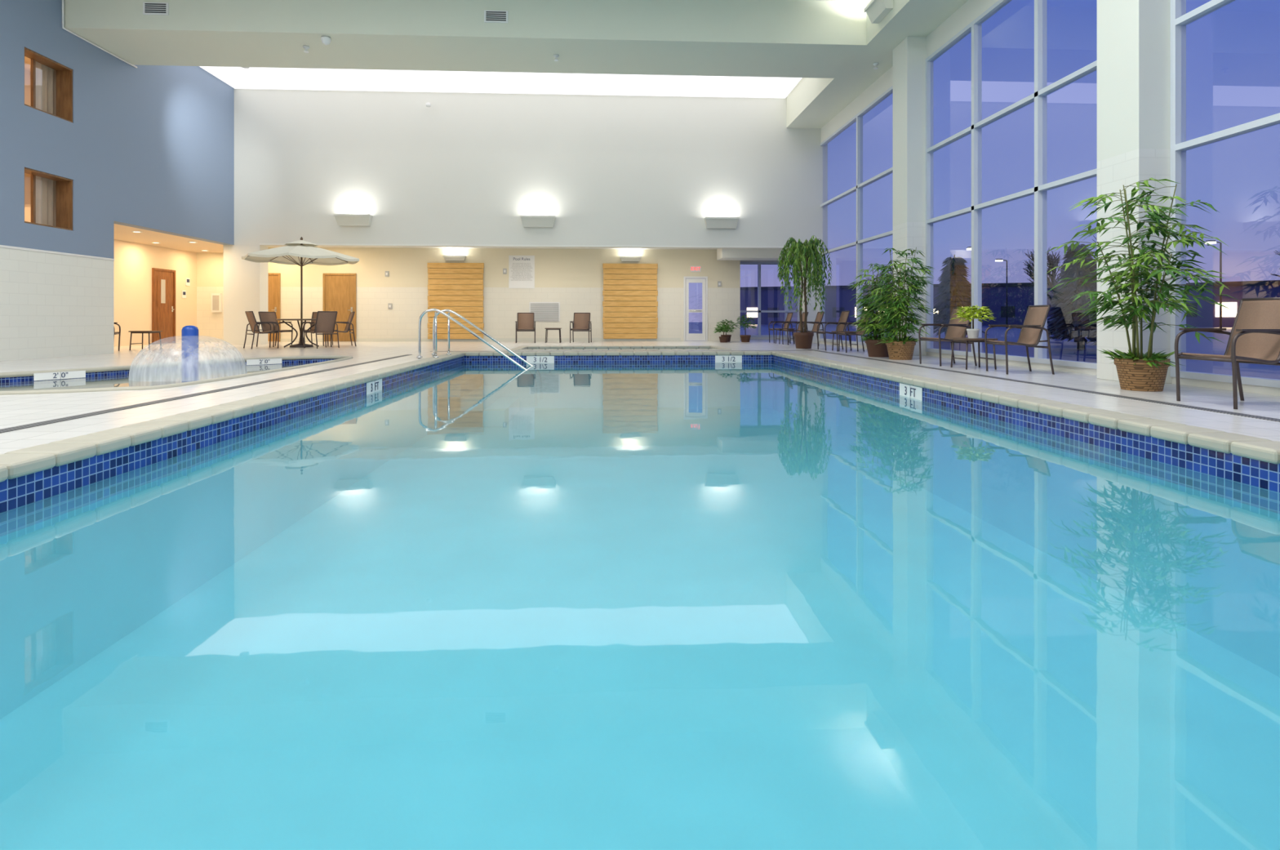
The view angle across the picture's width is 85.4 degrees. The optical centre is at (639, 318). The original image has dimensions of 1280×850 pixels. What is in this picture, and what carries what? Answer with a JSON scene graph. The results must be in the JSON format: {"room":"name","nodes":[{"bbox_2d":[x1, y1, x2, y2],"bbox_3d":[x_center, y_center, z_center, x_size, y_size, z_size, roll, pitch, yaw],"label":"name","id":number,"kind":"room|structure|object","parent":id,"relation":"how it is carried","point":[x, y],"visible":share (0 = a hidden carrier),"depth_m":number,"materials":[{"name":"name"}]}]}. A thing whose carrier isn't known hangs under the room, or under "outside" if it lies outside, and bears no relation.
{"room":"indoor swimming pool","nodes":[
{"label":"indoor swimming pool","id":0,"kind":"room"},
{"bbox_2d":[24,206,31,222],"bbox_3d":[-12.742,-0.800,14.783,2.150,3.100,0.300,0,0,-3],"label":"wall","id":1,"kind":"structure","parent":0,"point":[27,209],"depth_m":14.63,"materials":[{"name":"paint"}]},
{"bbox_2d":[0,0,234,360],"bbox_3d":[-11.165,-2.925,8.309,0.300,7.350,23.200,0,0,-3],"label":"wall","id":2,"kind":"structure","parent":0,"point":[151,148],"depth_m":14.31,"materials":[{"name":"blue paint"}]},
{"bbox_2d":[24,47,72,122],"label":"window","id":3,"kind":"structure","parent":2,"relation":"in","point":[48,83],"depth_m":13.80,"materials":[{"name":"brown wood"}]},
{"bbox_2d":[24,167,72,230],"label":"window","id":4,"kind":"structure","parent":2,"relation":"in","point":[50,197],"depth_m":13.80,"materials":[{"name":"brown wood"}]},
{"bbox_2d":[0,244,114,260],"bbox_3d":[-10.877,-1.270,5.871,0.012,0.040,18.300,0,0,-3],"label":"trim","id":5,"kind":"structure","parent":2,"relation":"attached to","point":[1,246],"depth_m":13.36,"materials":[{"name":"white paint"}]},
{"bbox_2d":[62,0,137,68],"bbox_3d":[-11.337,-6.105,14.624,0.040,0.890,2.170,0,0,-3],"label":"trim","id":6,"kind":"structure","parent":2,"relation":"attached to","point":[63,28],"depth_m":14.21,"materials":[{"name":"white paint"}]},
{"bbox_2d":[24,204,223,253],"bbox_3d":[-12.950,-2.280,18.628,2.150,0.340,7.400,0,0,-3],"label":"ceiling alcove","id":7,"kind":"structure","parent":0,"point":[122,233],"depth_m":18.77,"materials":[{"name":"beige paint"}]},
{"bbox_2d":[114,239,196,346],"bbox_3d":[-14.116,-0.800,18.414,0.200,3.100,7.700,0,0,-3],"label":"wall","id":8,"kind":"structure","parent":0,"point":[134,262],"depth_m":19.71,"materials":[{"name":"paint"}]},
{"bbox_2d":[151,267,175,344],"bbox_3d":[-14.079,-0.355,20.569,0.102,2.210,1.040,0,0,-3],"label":"door","id":9,"kind":"structure","parent":8,"relation":"in","point":[163,281],"depth_m":20.54,"materials":[{"name":"brown wood"}]},
{"bbox_2d":[63,0,866,78],"bbox_3d":[-3.343,-6.150,15.041,16.050,0.900,2.000,0,0,-3],"label":"ceiling bulkhead","id":10,"kind":"object","parent":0,"point":[775,38],"depth_m":14.32,"materials":[{"name":"white paint"}]},
{"bbox_2d":[142,2,168,15],"bbox_3d":[-9.554,-6.110,13.690,0.480,0.240,0.026,0,0,-3],"label":"ceiling vent","id":11,"kind":"object","parent":10,"relation":"in","point":[148,8],"visible":1,"depth_m":13.68,"materials":[{"name":"white metal"}]},
{"bbox_2d":[320,35,331,44],"bbox_3d":[-6.370,-5.624,14.076,0.200,0.150,0.200,0,0,-3],"label":"dome camera","id":12,"kind":"object","parent":10,"relation":"attached to","point":[326,40],"visible":1,"depth_m":14.02,"materials":[{"name":"white plastic"}]},
{"bbox_2d":[484,10,507,22],"bbox_3d":[-2.913,-6.110,14.049,0.480,0.240,0.026,0,0,-3],"label":"ceiling vent","id":13,"kind":"object","parent":10,"relation":"in","point":[490,16],"visible":1,"depth_m":14.04,"materials":[{"name":"white metal"}]},
{"bbox_2d":[196,247,740,341],"bbox_3d":[-5.543,-0.800,22.866,17.800,3.100,0.337,0,0,-3],"label":"wall","id":14,"kind":"structure","parent":0,"point":[573,278],"depth_m":22.79,"materials":[{"name":"paint"}]},
{"bbox_2d":[211,293,222,311],"bbox_3d":[-13.572,-0.500,22.245,0.280,0.600,0.104,0,0,-3],"label":"sign","id":15,"kind":"object","parent":14,"relation":"attached to","point":[216,298],"visible":1,"depth_m":22.19,"materials":[{"name":"white plastic"}]},
{"bbox_2d":[268,272,280,342],"bbox_3d":[-12.124,-0.355,22.325,1.040,2.210,0.102,0,0,-3],"label":"door","id":16,"kind":"structure","parent":14,"relation":"in","point":[274,279],"depth_m":22.36,"materials":[{"name":"beige wood"}]},
{"bbox_2d":[323,273,356,341],"bbox_3d":[-9.727,-0.355,22.454,1.040,2.210,0.102,0,0,-3],"label":"door","id":17,"kind":"structure","parent":14,"relation":"in","point":[340,290],"depth_m":22.48,"materials":[{"name":"beige wood"}]},
{"bbox_2d":[198,337,680,342],"bbox_3d":[-6.435,0.700,22.678,15.600,0.100,0.015,0,0,-3],"label":"baseboard","id":18,"kind":"structure","parent":14,"relation":"attached to","point":[388,339],"depth_m":22.77,"materials":[{"name":"paint"}]},
{"bbox_2d":[443,255,466,260],"bbox_3d":[-6.029,-1.965,22.595,0.720,0.150,0.215,0,0,-3],"label":"uplight","id":19,"kind":"object","parent":14,"relation":"attached to","point":[446,257],"visible":1,"depth_m":22.54,"materials":[{"name":"paint"}]},
{"bbox_2d":[426,262,484,338],"bbox_3d":[-6.013,-0.572,22.661,1.820,2.484,0.090,0,0,-3],"label":"panel","id":20,"kind":"object","parent":14,"relation":"attached to","point":[458,287],"visible":0.97,"depth_m":22.62,"materials":[{"name":"wood"}]},
{"bbox_2d":[508,255,534,288],"bbox_3d":[-3.888,-1.530,22.812,0.840,1.080,0.018,0,0,-3],"label":"sign","id":21,"kind":"object","parent":14,"relation":"attached to","point":[521,268],"visible":1,"depth_m":22.80,"materials":[{"name":"white plastic"}]},
{"bbox_2d":[602,263,657,338],"bbox_3d":[-0.321,-0.572,22.969,1.829,2.484,0.090,0,0,-3],"label":"panel","id":22,"kind":"object","parent":14,"relation":"attached to","point":[630,294],"visible":1,"depth_m":22.93,"materials":[{"name":"wood"}]},
{"bbox_2d":[619,256,641,261],"bbox_3d":[-0.308,-1.965,22.904,0.720,0.150,0.215,0,0,-3],"label":"uplight","id":23,"kind":"object","parent":14,"relation":"attached to","point":[622,258],"visible":1,"depth_m":22.85,"materials":[{"name":"paint"}]},
{"bbox_2d":[683,275,707,341],"bbox_3d":[1.852,-0.325,23.142,0.800,2.150,0.185,0,0,-3],"label":"door","id":24,"kind":"structure","parent":14,"relation":"in","point":[686,335],"depth_m":23.12,"materials":[{"name":"white paint"}]},
{"bbox_2d":[265,245,716,249],"bbox_3d":[-3.279,-2.375,22.656,17.600,0.150,4.000,0,0,-3],"label":"ceiling","id":25,"kind":"structure","parent":0,"point":[265,246],"depth_m":22.59,"materials":[{"name":"white paint"}]},
{"bbox_2d":[234,88,827,248],"bbox_3d":[-3.163,-4.355,20.509,17.600,4.490,0.300,0,0,-3],"label":"wall","id":26,"kind":"structure","parent":0,"point":[463,168],"depth_m":20.34,"materials":[{"name":"beige paint"}]},
{"bbox_2d":[333,213,372,226],"bbox_3d":[-8.239,-2.825,19.942,1.020,0.310,0.275,0,0,-3],"label":"uplight","id":27,"kind":"object","parent":26,"relation":"attached to","point":[342,220],"visible":1,"depth_m":19.88,"materials":[{"name":"paint"}]},
{"bbox_2d":[259,243,783,248],"bbox_3d":[-3.269,-2.135,20.343,15.330,0.050,0.020,0,0,-3],"label":"trim","id":28,"kind":"structure","parent":26,"relation":"attached to","point":[319,244],"depth_m":20.34,"materials":[{"name":"paint"}]},
{"bbox_2d":[520,215,555,227],"bbox_3d":[-2.967,-2.825,20.227,1.020,0.310,0.275,0,0,-3],"label":"uplight","id":29,"kind":"object","parent":26,"relation":"attached to","point":[529,221],"visible":1,"depth_m":20.16,"materials":[{"name":"paint"}]},
{"bbox_2d":[704,217,739,228],"bbox_3d":[2.415,-2.825,20.518,1.020,0.310,0.275,0,0,-3],"label":"uplight","id":30,"kind":"object","parent":26,"relation":"attached to","point":[710,222],"visible":1,"depth_m":20.46,"materials":[{"name":"paint"}]},
{"bbox_2d":[204,0,867,97],"bbox_3d":[-2.530,-6.675,8.826,17.600,0.150,23.700,0,0,-3],"label":"ceiling","id":31,"kind":"structure","parent":0,"point":[801,0],"depth_m":14.40,"materials":[{"name":"paint"}]},
{"bbox_2d":[199,66,802,97],"bbox_3d":[-3.538,-6.582,18.661,15.950,0.025,3.250,0,0,-3],"label":"ceiling panel","id":32,"kind":"object","parent":31,"relation":"attached to","point":[238,77],"visible":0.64,"depth_m":19.42,"materials":[{"name":"white paint"}]},
{"bbox_2d":[863,0,893,23],"bbox_3d":[4.636,-6.025,13.470,0.275,0.310,0.820,0,0,-3],"label":"uplight","id":33,"kind":"object","parent":31,"relation":"attached to","point":[876,11],"visible":1,"depth_m":13.45,"materials":[{"name":"paint"}]},
{"bbox_2d":[511,345,731,350],"bbox_3d":[-0.499,0.773,17.549,5.300,0.083,2.100,0,0,-3],"label":"coping","id":34,"kind":"object","parent":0,"point":[638,347],"depth_m":18.29},
{"bbox_2d":[0,339,1279,453],"bbox_3d":[-3.817,0.750,10.860,19.950,0.001,27.500,0,0,-3],"label":"floor","id":35,"kind":"structure","parent":0,"point":[15,410],"depth_m":7.73,"materials":[{"name":"tile"}]},
{"bbox_2d":[128,330,162,350],"bbox_3d":[-11.813,0.523,16.586,0.480,0.456,0.480,0,0,-3],"label":"side table","id":36,"kind":"object","parent":35,"relation":"on","point":[131,331],"visible":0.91,"depth_m":16.39,"materials":[{"name":"brown metal"}]},
{"bbox_2d":[0,359,334,382],"bbox_3d":[-7.498,0.958,9.893,4.694,0.385,6.968,0,0,-3],"label":"pool","id":37,"kind":"object","parent":35,"relation":"in","point":[297,361],"visible":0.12,"depth_m":10.79,"materials":[{"name":"tile"}]},
{"bbox_2d":[33,370,85,380],"bbox_3d":[-8.081,0.795,9.675,0.010,0.100,0.600,0,0,28],"label":"depth marker","id":38,"kind":"object","parent":37,"relation":"attached to","point":[76,374],"visible":1,"depth_m":9.66,"materials":[{"name":"white tile"}]},
{"bbox_2d":[0,362,315,391],"bbox_3d":[-7.498,0.850,9.893,4.694,0.001,6.968,0,0,-3],"label":"pool water","id":39,"kind":"object","parent":37,"relation":"in","point":[118,380],"visible":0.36,"depth_m":9.33,"materials":[{"name":"liquid"}]},
{"bbox_2d":[128,325,246,381],"bbox_3d":[-6.523,0.625,10.062,1.440,1.050,1.440,0,0,-3],"label":"fountain","id":40,"kind":"object","parent":37,"relation":"on","point":[188,367],"visible":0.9,"depth_m":9.97,"materials":[{"name":"liquid"}]},
{"bbox_2d":[246,358,281,364],"bbox_3d":[-6.896,0.795,12.743,0.009,0.100,0.600,0,0,44],"label":"depth marker","id":41,"kind":"object","parent":37,"relation":"attached to","point":[271,361],"visible":1,"depth_m":12.74,"materials":[{"name":"white tile"}]},
{"bbox_2d":[0,355,353,395],"bbox_3d":[-7.497,0.750,9.893,4.762,0.070,7.038,0,0,-3],"label":"pool coping","id":42,"kind":"object","parent":35,"relation":"on","point":[337,357],"visible":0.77,"depth_m":9.54,"materials":[{"name":"stone"}]},
{"bbox_2d":[0,354,412,433],"bbox_3d":[-4.387,0.753,7.224,0.120,0.014,14.300,0,0,-3],"label":"drain","id":43,"kind":"object","parent":35,"relation":"on","point":[51,421],"visible":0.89,"depth_m":6.19,"materials":[{"name":"grey metal"}]},
{"bbox_2d":[223,244,268,344],"bbox_3d":[-11.446,-0.680,20.161,1.020,2.860,0.500,0,0,-3],"label":"wall","id":44,"kind":"structure","parent":35,"relation":"on","point":[246,282],"depth_m":19.91,"materials":[{"name":"beige paint"}]},
{"bbox_2d":[243,311,279,348],"bbox_3d":[-9.569,0.284,17.538,0.626,0.936,0.659,0,0,43],"label":"armchair","id":45,"kind":"object","parent":35,"relation":"on","point":[253,323],"visible":1,"depth_m":17.44,"materials":[{"name":"brown fabric"}]},
{"bbox_2d":[256,311,293,346],"bbox_3d":[-9.801,0.284,18.614,0.659,0.936,0.626,0,0,22],"label":"armchair","id":46,"kind":"object","parent":35,"relation":"on","point":[264,316],"visible":0.69,"depth_m":18.65,"materials":[{"name":"brown fabric"}]},
{"bbox_2d":[275,318,319,346],"bbox_3d":[-8.899,0.382,18.246,1.220,0.744,1.220,0,0,-3],"label":"patio table","id":47,"kind":"object","parent":35,"relation":"on","point":[297,319],"visible":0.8,"depth_m":18.14,"materials":[{"name":"brown metal"}]},
{"bbox_2d":[241,236,359,347],"bbox_3d":[-8.899,-0.700,18.246,2.638,2.900,2.638,0,0,8],"label":"patio umbrella","id":48,"kind":"object","parent":35,"relation":"on","point":[300,252],"visible":0.98,"depth_m":18.19,"materials":[{"name":"beige fabric"}]},
{"bbox_2d":[302,311,333,346],"bbox_3d":[-8.931,0.284,19.220,0.626,0.936,0.659,0,0,-2],"label":"armchair","id":49,"kind":"object","parent":35,"relation":"on","point":[314,313],"visible":0.29,"depth_m":19.44,"materials":[{"name":"brown metal"}]},
{"bbox_2d":[303,311,339,348],"bbox_3d":[-8.111,0.284,17.672,0.659,0.936,0.626,0,0,36],"label":"armchair","id":50,"kind":"object","parent":35,"relation":"on","point":[325,324],"visible":1,"depth_m":17.57,"materials":[{"name":"brown fabric"}]},
{"bbox_2d":[327,311,355,346],"bbox_3d":[-8.070,0.284,18.759,0.659,0.936,0.626,0,0,-32],"label":"armchair","id":51,"kind":"object","parent":35,"relation":"on","point":[348,323],"visible":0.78,"depth_m":18.68,"materials":[{"name":"brown fabric"}]},
{"bbox_2d":[416,308,527,369],"bbox_3d":[-3.060,0.731,13.054,2.249,1.840,0.110,0,0,-3],"label":"pool handrail","id":52,"kind":"object","parent":35,"relation":"on","point":[424,313],"visible":0.72,"depth_m":13.00,"materials":[{"name":"silver metal"}]},
{"bbox_2d":[431,309,533,365],"bbox_3d":[-3.120,0.731,14.152,2.249,1.840,0.110,0,0,-3],"label":"pool handrail","id":53,"kind":"object","parent":35,"relation":"on","point":[443,310],"visible":0.66,"depth_m":14.10,"materials":[{"name":"silver metal"}]},
{"bbox_2d":[515,312,535,342],"bbox_3d":[-3.537,0.284,21.465,0.626,0.936,0.659,0,0,-9],"label":"armchair","id":54,"kind":"object","parent":35,"relation":"on","point":[525,321],"visible":1,"depth_m":21.64,"materials":[{"name":"brown fabric"}]},
{"bbox_2d":[569,312,591,342],"bbox_3d":[-1.835,0.284,21.557,0.626,0.936,0.659,0,0,3],"label":"armchair","id":55,"kind":"object","parent":35,"relation":"on","point":[581,322],"visible":0.96,"depth_m":21.75,"materials":[{"name":"brown fabric"}]},
{"bbox_2d":[430,350,785,351],"bbox_3d":[-0.365,0.753,16.004,8.800,0.014,0.100,0,0,-3],"label":"drain","id":56,"kind":"object","parent":35,"relation":"on","point":[637,350],"visible":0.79,"depth_m":16.07,"materials":[{"name":"grey metal"}]},
{"bbox_2d":[0,352,1279,849],"bbox_3d":[-0.034,1.375,7.760,6.770,1.250,14.900,0,0,-3],"label":"swimming pool","id":57,"kind":"object","parent":35,"relation":"in","point":[592,643],"visible":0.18,"depth_m":4.04,"materials":[{"name":"tile"}]},
{"bbox_2d":[366,378,382,394],"bbox_3d":[-3.489,0.902,9.125,0.009,0.170,0.620,0,0,-3],"label":"depth marker","id":58,"kind":"object","parent":57,"relation":"attached to","point":[373,386],"visible":1,"depth_m":9.11,"materials":[{"name":"white tile"}]},
{"bbox_2d":[526,355,554,363],"bbox_3d":[-2.169,0.902,15.095,0.600,0.170,0.009,0,0,-3],"label":"depth marker","id":59,"kind":"object","parent":57,"relation":"attached to","point":[531,359],"visible":1,"depth_m":15.10,"materials":[{"name":"white tile"}]},
{"bbox_2d":[715,355,742,362],"bbox_3d":[1.955,0.902,15.319,0.600,0.170,0.009,0,0,-3],"label":"depth marker","id":60,"kind":"object","parent":57,"relation":"attached to","point":[718,358],"visible":0.98,"depth_m":15.32,"materials":[{"name":"white tile"}]},
{"bbox_2d":[899,382,922,400],"bbox_3d":[3.307,0.902,8.491,0.009,0.170,0.620,0,0,-3],"label":"depth marker","id":61,"kind":"object","parent":57,"relation":"attached to","point":[907,390],"visible":0.99,"depth_m":8.46,"materials":[{"name":"white tile"}]},
{"bbox_2d":[0,351,1279,481],"bbox_3d":[-0.034,0.773,7.760,7.330,0.083,15.460,0,0,-3],"label":"pool coping","id":62,"kind":"object","parent":35,"relation":"on","point":[28,460],"visible":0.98,"depth_m":5.25,"materials":[{"name":"stone"}]},
{"bbox_2d":[714,324,734,342],"bbox_3d":[2.614,0.463,21.771,0.666,0.574,0.625,0,0,-25],"label":"bush","id":63,"kind":"object","parent":35,"relation":"on","point":[722,339],"visible":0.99,"depth_m":21.69,"materials":[{"name":"green plant"}]},
{"bbox_2d":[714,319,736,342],"bbox_3d":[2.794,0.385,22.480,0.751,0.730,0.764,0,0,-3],"label":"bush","id":64,"kind":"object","parent":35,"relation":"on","point":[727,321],"visible":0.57,"depth_m":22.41,"materials":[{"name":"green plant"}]},
{"bbox_2d":[733,314,757,342],"bbox_3d":[3.350,0.307,22.118,0.792,0.886,0.801,0,0,-3],"label":"bush","id":65,"kind":"object","parent":35,"relation":"on","point":[744,338],"visible":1,"depth_m":22.04,"materials":[{"name":"green plant"}]},
{"bbox_2d":[768,312,793,342],"bbox_3d":[4.332,0.284,21.265,0.659,0.936,0.626,0,0,-3],"label":"armchair","id":66,"kind":"object","parent":35,"relation":"on","point":[789,315],"visible":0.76,"depth_m":21.22,"materials":[{"name":"brown metal"}]},
{"bbox_2d":[774,328,795,343],"bbox_3d":[4.295,0.523,20.562,0.480,0.456,0.480,0,0,-3],"label":"side table","id":67,"kind":"object","parent":35,"relation":"on","point":[778,329],"visible":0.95,"depth_m":20.36,"materials":[{"name":"brown metal"}]},
{"bbox_2d":[782,311,808,345],"bbox_3d":[4.457,0.284,19.870,0.659,0.936,0.626,0,0,-3],"label":"armchair","id":68,"kind":"object","parent":35,"relation":"on","point":[787,330],"visible":0.57,"depth_m":19.85,"materials":[{"name":"brown metal"}]},
{"bbox_2d":[777,235,832,348],"bbox_3d":[4.079,-0.652,17.430,1.336,2.804,1.408,0,0,28],"label":"fig","id":69,"kind":"object","parent":35,"relation":"on","point":[811,255],"visible":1,"depth_m":17.39,"materials":[{"name":"plant"}]},
{"bbox_2d":[800,248,819,343],"bbox_3d":[5.284,-2.475,21.267,0.550,6.450,0.700,0,0,-3],"label":"column","id":70,"kind":"structure","parent":35,"relation":"on","point":[811,316],"depth_m":20.91,"materials":[{"name":"paint"}]},
{"bbox_2d":[795,311,825,346],"bbox_3d":[4.617,0.284,18.777,0.659,0.936,0.626,0,0,-3],"label":"armchair","id":71,"kind":"object","parent":35,"relation":"on","point":[819,317],"visible":0.73,"depth_m":18.71,"materials":[{"name":"brown fabric"}]},
{"bbox_2d":[817,310,850,350],"bbox_3d":[4.636,0.284,16.575,0.659,0.936,0.626,0,0,-3],"label":"armchair","id":72,"kind":"object","parent":35,"relation":"on","point":[844,315],"visible":0.78,"depth_m":16.54,"materials":[{"name":"brown fabric"}]},
{"bbox_2d":[831,330,858,351],"bbox_3d":[4.740,0.523,16.040,0.480,0.456,0.480,0,0,-3],"label":"side table","id":73,"kind":"object","parent":35,"relation":"on","point":[833,331],"visible":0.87,"depth_m":16.00,"materials":[{"name":"brown metal"}]},
{"bbox_2d":[835,310,871,352],"bbox_3d":[4.795,0.284,15.482,0.659,0.936,0.626,0,0,-3],"label":"armchair","id":74,"kind":"object","parent":35,"relation":"on","point":[845,333],"visible":0.59,"depth_m":15.52,"materials":[{"name":"brown metal"}]},
{"bbox_2d":[848,262,917,357],"bbox_3d":[4.683,-0.159,13.636,1.289,1.818,1.249,0,0,-3],"label":"palm","id":75,"kind":"object","parent":35,"relation":"on","point":[880,349],"visible":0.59,"depth_m":13.50,"materials":[{"name":"plant"}]},
{"bbox_2d":[867,247,935,359],"bbox_3d":[4.773,-0.282,12.651,1.251,2.064,1.311,0,0,21],"label":"palm","id":76,"kind":"object","parent":35,"relation":"on","point":[903,348],"visible":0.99,"depth_m":12.59,"materials":[{"name":"plant"}]},
{"bbox_2d":[893,36,926,355],"bbox_3d":[5.655,-2.475,14.397,0.550,6.450,0.700,0,0,-3],"label":"column","id":77,"kind":"structure","parent":35,"relation":"on","point":[909,56],"depth_m":14.05,"materials":[{"name":"paint"}]},
{"bbox_2d":[918,306,977,366],"bbox_3d":[4.974,0.284,11.238,0.659,0.936,0.626,0,0,-9],"label":"armchair","id":78,"kind":"object","parent":35,"relation":"on","point":[955,329],"visible":0.86,"depth_m":11.24,"materials":[{"name":"brown fabric"}]},
{"bbox_2d":[949,337,997,369],"bbox_3d":[4.995,0.523,10.405,0.480,0.456,0.480,0,0,-3],"label":"side table","id":79,"kind":"object","parent":35,"relation":"on","point":[958,340],"visible":0.88,"depth_m":10.23,"materials":[{"name":"brown metal"}]},
{"bbox_2d":[949,305,995,337],"bbox_3d":[5.002,0.045,10.410,0.617,0.497,0.657,0,0,-3],"label":"potted flower","id":80,"kind":"object","parent":79,"relation":"on","point":[970,311],"visible":0.94,"depth_m":10.33,"materials":[{"name":"green plant"}]},
{"bbox_2d":[984,304,1054,374],"bbox_3d":[5.234,0.284,9.595,0.659,0.936,0.626,0,0,1],"label":"armchair","id":81,"kind":"object","parent":35,"relation":"on","point":[1036,317],"visible":1,"depth_m":9.51,"materials":[{"name":"brown fabric"}]},
{"bbox_2d":[802,348,1279,422],"bbox_3d":[4.485,0.753,8.905,0.120,0.014,16.700,0,0,-3],"label":"drain","id":82,"kind":"object","parent":35,"relation":"on","point":[973,374],"visible":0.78,"depth_m":6.86,"materials":[{"name":"grey metal"}]},
{"bbox_2d":[1097,0,1172,383],"bbox_3d":[5.984,-2.475,8.325,0.550,6.450,0.680,0,0,-3],"label":"column","id":83,"kind":"structure","parent":35,"relation":"on","point":[1134,36],"depth_m":8.11,"materials":[{"name":"paint"}]},
{"bbox_2d":[1044,177,1239,391],"bbox_3d":[5.052,-0.348,7.267,1.362,2.195,1.623,0,0,-3],"label":"palm","id":84,"kind":"object","parent":35,"relation":"on","point":[1148,371],"visible":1,"depth_m":7.15,"materials":[{"name":"plant"}]},
{"bbox_2d":[1174,297,1279,408],"bbox_3d":[5.206,0.284,6.040,0.659,0.936,0.626,0,0,-3],"label":"armchair","id":85,"kind":"object","parent":35,"relation":"on","point":[1254,338],"visible":1,"depth_m":6.06,"materials":[{"name":"brown fabric"}]},
{"bbox_2d":[716,248,794,260],"bbox_3d":[3.948,-2.105,22.346,2.800,0.390,1.000,0,0,-3],"label":"ceiling soffit","id":86,"kind":"structure","parent":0,"point":[722,254],"depth_m":21.84,"materials":[{"name":"white paint"}]},
{"bbox_2d":[740,260,786,339],"bbox_3d":[4.288,-0.800,24.868,2.250,3.100,0.200,0,0,-3],"label":"wall","id":87,"kind":"structure","parent":0,"point":[751,338],"depth_m":24.78,"materials":[{"name":"beige paint"}]},
{"bbox_2d":[740,262,785,337],"bbox_3d":[4.266,-0.665,24.817,2.000,2.670,0.140,0,0,-3],"label":"window","id":88,"kind":"structure","parent":87,"relation":"in","point":[758,311],"depth_m":24.75,"materials":[{"name":"metal"}]},
{"bbox_2d":[786,0,968,128],"bbox_3d":[5.535,-6.150,9.213,1.050,0.900,23.200,0,0,-3],"label":"ceiling soffit","id":89,"kind":"structure","parent":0,"point":[813,102],"depth_m":15.65,"materials":[{"name":"white paint"}]},
{"bbox_2d":[786,0,1279,395],"bbox_3d":[6.043,-2.925,11.393,0.200,7.350,27.500,0,0,-3],"label":"wall","id":90,"kind":"structure","parent":0,"point":[971,10],"depth_m":12.92,"materials":[{"name":"beige paint"}]},
{"bbox_2d":[785,266,799,337],"bbox_3d":[5.353,-0.665,23.223,0.140,2.670,3.200,0,0,-3],"label":"window","id":91,"kind":"structure","parent":90,"relation":"in","point":[787,311],"depth_m":24.75,"materials":[{"name":"metal"}]},
{"bbox_2d":[819,85,893,345],"bbox_3d":[5.644,-2.290,17.841,0.140,5.920,6.180,0,0,-3],"label":"window","id":92,"kind":"structure","parent":90,"relation":"in","point":[858,117],"depth_m":17.80,"materials":[{"name":"metal"}]},
{"bbox_2d":[925,0,1097,368],"bbox_3d":[5.995,-2.290,11.366,0.140,5.920,5.390,0,0,-3],"label":"window","id":93,"kind":"structure","parent":90,"relation":"in","point":[1042,90],"depth_m":11.79,"materials":[{"name":"metal"}]},
{"bbox_2d":[1170,0,1279,387],"bbox_3d":[6.340,-2.290,4.990,0.140,5.920,6.020,0,0,-3],"label":"window","id":94,"kind":"structure","parent":90,"relation":"in","point":[1180,19],"depth_m":7.92,"materials":[{"name":"metal"}]},
{"label":"outside","id":95,"kind":"structure","parent":0,"visible":0},
{"bbox_2d":[688,322,1279,379],"bbox_3d":[36.700,0.855,62.073,200.000,0.010,200.000,0,0,-3],"label":"parking lot","id":96,"kind":"structure","parent":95,"point":[1064,349],"depth_m":20.38,"materials":[{"name":"grey asphalt"}]},
{"bbox_2d":[740,282,1057,324],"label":"window","id":97,"kind":"structure","parent":96,"relation":"on","point":[1020,295],"depth_m":95.87,"materials":[{"name":"glass"}]},
{"bbox_2d":[933,254,988,336],"bbox_3d":[11.592,-0.760,25.682,2.112,3.200,2.245,0,0,-3],"label":"evergreen tree","id":98,"kind":"object","parent":96,"relation":"on","point":[951,275],"visible":0.8,"depth_m":25.41,"materials":[{"name":"green plant"}]},
{"bbox_2d":[995,258,1007,328],"bbox_3d":[32.257,-2.225,61.833,1.040,6.150,0.340,0,0,-3],"label":"street lamp","id":99,"kind":"object","parent":96,"relation":"on","point":[997,260],"visible":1,"depth_m":61.80,"materials":[{"name":"metal"}]},
{"bbox_2d":[1022,246,1062,338],"bbox_3d":[16.849,-1.064,28.903,1.587,3.828,2.216,0,0,28],"label":"bare tree","id":100,"kind":"object","parent":96,"relation":"on","point":[1052,263],"visible":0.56,"depth_m":28.89,"materials":[{"name":"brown plant"}]},
{"bbox_2d":[1047,254,1097,349],"bbox_3d":[11.934,-0.460,18.873,1.879,2.600,1.975,0,0,-3],"label":"evergreen tree","id":101,"kind":"object","parent":96,"relation":"on","point":[1062,321],"visible":0.67,"depth_m":18.73,"materials":[{"name":"green plant"}]},
{"bbox_2d":[1047,241,1097,342],"bbox_3d":[15.711,-0.960,24.907,2.238,3.600,2.492,0,0,-3],"label":"evergreen tree","id":102,"kind":"object","parent":96,"relation":"on","point":[1069,254],"visible":0.12,"depth_m":24.85,"materials":[{"name":"green plant"}]},
{"bbox_2d":[1075,268,1097,346],"bbox_3d":[11.151,-0.360,16.119,1.842,2.400,1.741,0,0,-3],"label":"evergreen tree","id":103,"kind":"object","parent":96,"relation":"on","point":[1094,325],"visible":0.03,"depth_m":16.32,"materials":[{"name":"green plant"}]},
{"bbox_2d":[1204,240,1222,328],"bbox_3d":[39.058,-2.225,47.179,1.040,6.150,0.340,0,0,-3],"label":"street lamp","id":104,"kind":"object","parent":96,"relation":"on","point":[1211,242],"visible":0.79,"depth_m":47.16,"materials":[{"name":"metal"}]},
{"bbox_2d":[1186,280,1279,327],"bbox_3d":[66.656,-1.350,63.694,10.600,4.400,40.600,0,0,-42],"label":"building","id":105,"kind":"structure","parent":96,"relation":"on","point":[1240,290],"depth_m":67.28,"materials":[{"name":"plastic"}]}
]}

